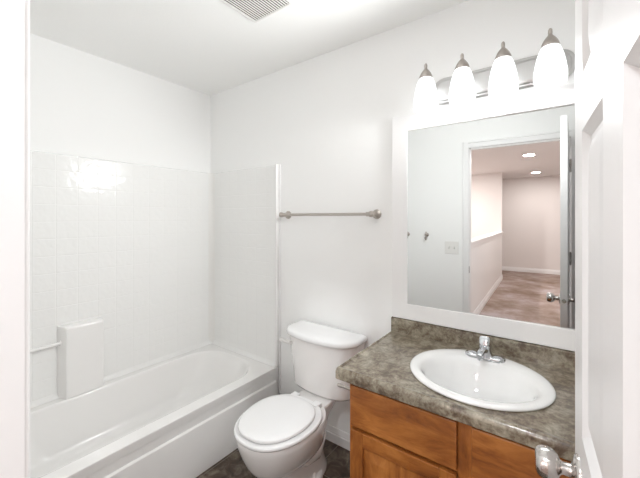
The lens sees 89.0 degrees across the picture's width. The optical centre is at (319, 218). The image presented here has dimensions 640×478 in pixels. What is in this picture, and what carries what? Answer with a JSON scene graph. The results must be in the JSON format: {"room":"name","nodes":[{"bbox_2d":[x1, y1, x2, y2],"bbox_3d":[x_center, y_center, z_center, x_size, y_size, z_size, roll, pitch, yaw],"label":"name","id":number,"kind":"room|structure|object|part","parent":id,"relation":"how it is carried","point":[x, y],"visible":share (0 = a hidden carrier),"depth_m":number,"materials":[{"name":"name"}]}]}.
{"room":"bathroom","nodes":[
{"label":"bathroom","id":0,"kind":"room"},
{"bbox_2d":[30,33,209,172],"bbox_3d":[-1.471,0.221,2.123,0.120,2.510,1.664,0,0,36],"label":"wall","id":1,"kind":"structure","parent":0,"point":[83,104],"depth_m":2.13,"materials":[{"name":"white paint"}]},
{"bbox_2d":[30,150,278,408],"bbox_3d":[-1.061,0.329,1.898,0.802,1.409,1.535,0,0,36],"label":"tub surround","id":2,"kind":"object","parent":1,"relation":"attached to","point":[133,267],"visible":0.99,"depth_m":2.26,"materials":[{"name":"white plastic"}]},
{"bbox_3d":[-0.601,0.331,2.489,0.732,1.404,0.038,0,0,36],"label":"panel","id":3,"kind":"part","parent":2,"relation":"part of","materials":[{"name":"white plastic"}]},
{"bbox_2d":[30,0,468,95],"bbox_3d":[-0.338,-1.085,1.360,2.850,0.100,1.784,0,0,36],"label":"ceiling","id":4,"kind":"structure","parent":0,"point":[208,47],"depth_m":1.79,"materials":[{"name":"white paint"}]},
{"bbox_2d":[219,0,293,22],"bbox_3d":[-0.312,-1.026,1.522,0.275,0.016,0.277,0,0,36],"label":"ceiling vent","id":5,"kind":"object","parent":4,"relation":"in","point":[255,11],"visible":1,"depth_m":1.57,"materials":[{"name":"white plastic"}]},
{"bbox_2d":[196,439,349,477],"bbox_3d":[-0.313,1.425,1.393,2.850,0.100,1.701,0,0,36],"label":"floor","id":6,"kind":"structure","parent":0,"point":[232,465],"depth_m":1.80,"materials":[{"name":"tile"}]},
{"bbox_2d":[30,344,278,477],"bbox_3d":[-1.051,1.204,1.889,0.826,0.342,1.533,0,0,36],"label":"bathtub","id":7,"kind":"object","parent":6,"relation":"on","point":[177,416],"visible":0.84,"depth_m":1.87,"materials":[{"name":"white plastic"}]},
{"bbox_2d":[234,320,367,477],"bbox_3d":[-0.133,1.018,1.715,0.500,0.716,0.705,0,0,36],"label":"toilet","id":8,"kind":"object","parent":6,"relation":"on","point":[282,435],"visible":0.94,"depth_m":1.66,"materials":[{"name":"white ceramic"}]},
{"bbox_3d":[-0.211,0.973,1.597,0.334,0.022,0.384,0,0,36],"label":"seat lid","id":9,"kind":"part","parent":8,"relation":"part of","materials":[{"name":"white plastic"}]},
{"bbox_3d":[-0.204,0.996,1.607,0.382,0.021,0.446,0,0,36],"label":"seat","id":10,"kind":"part","parent":8,"relation":"part of","materials":[{"name":"white plastic"}]},
{"bbox_3d":[-0.203,0.745,1.967,0.087,0.030,0.031,0,0,36],"label":"flush lever","id":11,"kind":"part","parent":8,"relation":"part of","materials":[{"name":"white plastic"}]},
{"bbox_3d":[0.007,0.680,1.905,0.500,0.042,0.234,0,0,36],"label":"tank lid","id":12,"kind":"part","parent":8,"relation":"part of","materials":[{"name":"white ceramic"}]},
{"bbox_3d":[0.012,0.854,1.912,0.476,0.310,0.196,0,0,36],"label":"tank","id":13,"kind":"part","parent":8,"relation":"part of","materials":[{"name":"white ceramic"}]},
{"bbox_2d":[350,384,570,477],"bbox_3d":[0.639,1.012,1.252,0.908,0.727,0.552,0,0,36],"label":"vanity cabinet","id":14,"kind":"object","parent":6,"relation":"on","point":[390,438],"visible":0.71,"depth_m":1.13,"materials":[{"name":"brown wood"}]},
{"bbox_2d":[337,383,349,390],"bbox_3d":[0.131,0.753,1.436,0.129,0.044,0.044,0,0,36],"label":"toilet paper holder","id":15,"kind":"object","parent":14,"relation":"attached to","point":[340,385],"visible":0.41,"depth_m":1.45,"materials":[{"name":"silver metal"}]},
{"bbox_3d":[0.287,1.048,1.182,0.298,0.323,0.012,0,0,36],"label":"cabinet door","id":16,"kind":"part","parent":14,"relation":"part of","materials":[{"name":"brown wood"}]},
{"bbox_3d":[0.286,0.863,1.181,0.290,0.055,0.018,0,0,36],"label":"rail","id":17,"kind":"part","parent":14,"relation":"part of","materials":[{"name":"brown wood"}]},
{"bbox_3d":[0.286,0.742,1.181,0.400,0.160,0.018,0,0,36],"label":"drawer","id":18,"kind":"part","parent":14,"relation":"part of","materials":[{"name":"brown wood"}]},
{"bbox_3d":[0.492,0.962,1.053,0.908,0.627,0.020,0,0,36],"label":"frame","id":19,"kind":"part","parent":14,"relation":"part of","materials":[{"name":"brown wood"}]},
{"bbox_2d":[335,316,574,461],"bbox_3d":[0.612,0.591,1.260,0.960,0.114,0.570,0,0,36],"label":"countertop","id":20,"kind":"structure","parent":14,"relation":"on","point":[383,367],"depth_m":1.25,"materials":[{"name":"stone"}]},
{"bbox_2d":[410,349,555,411],"bbox_3d":[0.602,0.673,1.252,0.498,0.160,0.458,0,0,36],"label":"sink","id":21,"kind":"object","parent":20,"relation":"in","point":[511,386],"visible":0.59,"depth_m":1.30,"materials":[{"name":"white ceramic"}]},
{"bbox_2d":[465,336,505,362],"bbox_3d":[0.679,0.550,1.357,0.156,0.091,0.152,0,0,36],"label":"faucet","id":22,"kind":"object","parent":20,"relation":"on","point":[484,352],"visible":1,"depth_m":1.37,"materials":[{"name":"silver metal"}]},
{"bbox_3d":[0.669,0.559,1.343,0.032,0.046,0.118,0,0,36],"label":"spout","id":23,"kind":"part","parent":22,"relation":"part of","materials":[{"name":"silver metal"}]},
{"bbox_3d":[0.699,0.531,1.384,0.041,0.052,0.026,0,0,36],"label":"lever handle","id":24,"kind":"part","parent":22,"relation":"part of","materials":[{"name":"silver metal"}]},
{"bbox_3d":[0.704,0.587,1.390,0.156,0.018,0.052,0,0,36],"label":"plate","id":25,"kind":"part","parent":22,"relation":"part of","materials":[{"name":"silver metal"}]},
{"bbox_3d":[0.655,0.742,0.908,0.427,0.160,0.018,0,0,36],"label":"drawer","id":26,"kind":"part","parent":14,"relation":"part of","materials":[{"name":"brown wood"}]},
{"bbox_2d":[210,0,574,433],"bbox_3d":[0.157,0.221,2.029,2.850,2.510,0.120,0,0,36],"label":"wall","id":27,"kind":"structure","parent":0,"point":[326,118],"depth_m":1.95,"materials":[{"name":"white paint"}]},
{"bbox_2d":[279,164,280,394],"bbox_3d":[-0.279,0.500,2.269,0.010,1.751,0.011,0,0,36],"label":"trim","id":28,"kind":"structure","parent":27,"relation":"attached to","point":[279,164],"depth_m":2.26,"materials":[{"name":"white paint"}]},
{"bbox_2d":[279,209,380,218],"bbox_3d":[0.027,-0.021,1.997,0.722,0.054,0.084,0,0,36],"label":"towel bar","id":29,"kind":"object","parent":27,"relation":"attached to","point":[376,214],"visible":1,"depth_m":1.92,"materials":[{"name":"silver metal"}]},
{"bbox_3d":[-0.240,-0.021,2.195,0.057,0.054,0.084,0,0,36],"label":"post","id":30,"kind":"part","parent":29,"relation":"part of","materials":[{"name":"silver metal"}]},
{"bbox_3d":[0.012,-0.021,1.977,0.667,0.017,0.017,0,0,36],"label":"rod","id":31,"kind":"part","parent":29,"relation":"part of","materials":[{"name":"silver metal"}]},
{"bbox_3d":[0.294,-0.021,1.799,0.057,0.054,0.084,0,0,36],"label":"post","id":32,"kind":"part","parent":29,"relation":"part of","materials":[{"name":"silver metal"}]},
{"bbox_2d":[325,424,349,450],"bbox_3d":[0.078,1.331,2.004,0.888,0.088,0.014,0,0,36],"label":"baseboard","id":33,"kind":"structure","parent":27,"relation":"attached to","point":[339,437],"depth_m":1.97,"materials":[{"name":"white paint"}]},
{"bbox_2d":[391,316,574,370],"bbox_3d":[0.776,0.572,1.481,0.960,0.075,0.020,0,0,36],"label":"backsplash","id":34,"kind":"structure","parent":27,"relation":"attached to","point":[561,358],"depth_m":1.46,"materials":[{"name":"stone"}]},
{"bbox_2d":[392,83,574,350],"bbox_3d":[0.767,-0.004,1.490,0.926,1.072,0.020,0,0,36],"label":"mirror","id":35,"kind":"object","parent":27,"relation":"attached to","point":[483,192],"visible":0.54,"depth_m":1.49,"materials":[{"name":"white mirror"}]},
{"bbox_2d":[414,28,574,111],"bbox_3d":[0.729,-0.630,1.425,0.624,0.215,0.170,0,0,36],"label":"vanity light","id":36,"kind":"object","parent":27,"relation":"attached to","point":[552,67],"visible":0.99,"depth_m":1.39,"materials":[{"name":"white glass"}]},
{"bbox_3d":[0.505,-0.597,1.554,0.111,0.148,0.111,0,0,36],"label":"lamp shade","id":37,"kind":"part","parent":36,"relation":"part of","materials":[{"name":"white glass"}]},
{"bbox_3d":[0.636,-0.597,1.457,0.111,0.148,0.111,0,0,36],"label":"lamp shade","id":38,"kind":"part","parent":36,"relation":"part of","materials":[{"name":"white glass"}]},
{"bbox_3d":[0.765,-0.597,1.361,0.111,0.148,0.111,0,0,36],"label":"lamp shade","id":39,"kind":"part","parent":36,"relation":"part of","materials":[{"name":"white glass"}]},
{"bbox_3d":[0.792,-0.626,1.466,0.570,0.128,0.028,0,0,36],"label":"plate","id":40,"kind":"part","parent":36,"relation":"part of","materials":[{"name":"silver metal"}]},
{"bbox_3d":[0.895,-0.597,1.265,0.111,0.148,0.111,0,0,36],"label":"lamp shade","id":41,"kind":"part","parent":36,"relation":"part of","materials":[{"name":"white glass"}]},
{"bbox_3d":[-0.832,0.220,0.692,2.610,2.510,0.123,0,0,36],"label":"wall","id":42,"kind":"structure","parent":0,"visible":0},
{"bbox_2d":[0,0,29,477],"bbox_3d":[-0.160,0.344,0.204,0.843,2.064,0.138,0,0,36],"label":"door frame","id":43,"kind":"structure","parent":42,"relation":"attached to","point":[12,12],"depth_m":0.46,"materials":[{"name":"white paint"}]},
{"bbox_2d":[535,0,639,477],"bbox_3d":[0.343,0.373,0.386,0.181,1.980,0.754,0,0,36],"label":"door","id":44,"kind":"structure","parent":42,"relation":"in","point":[607,32],"depth_m":0.40,"materials":[{"name":"white paint"}]},
{"bbox_3d":[0.477,0.498,0.656,0.076,0.066,0.067,0,0,36],"label":"knob","id":45,"kind":"part","parent":44,"relation":"part of","materials":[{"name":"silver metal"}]}
]}

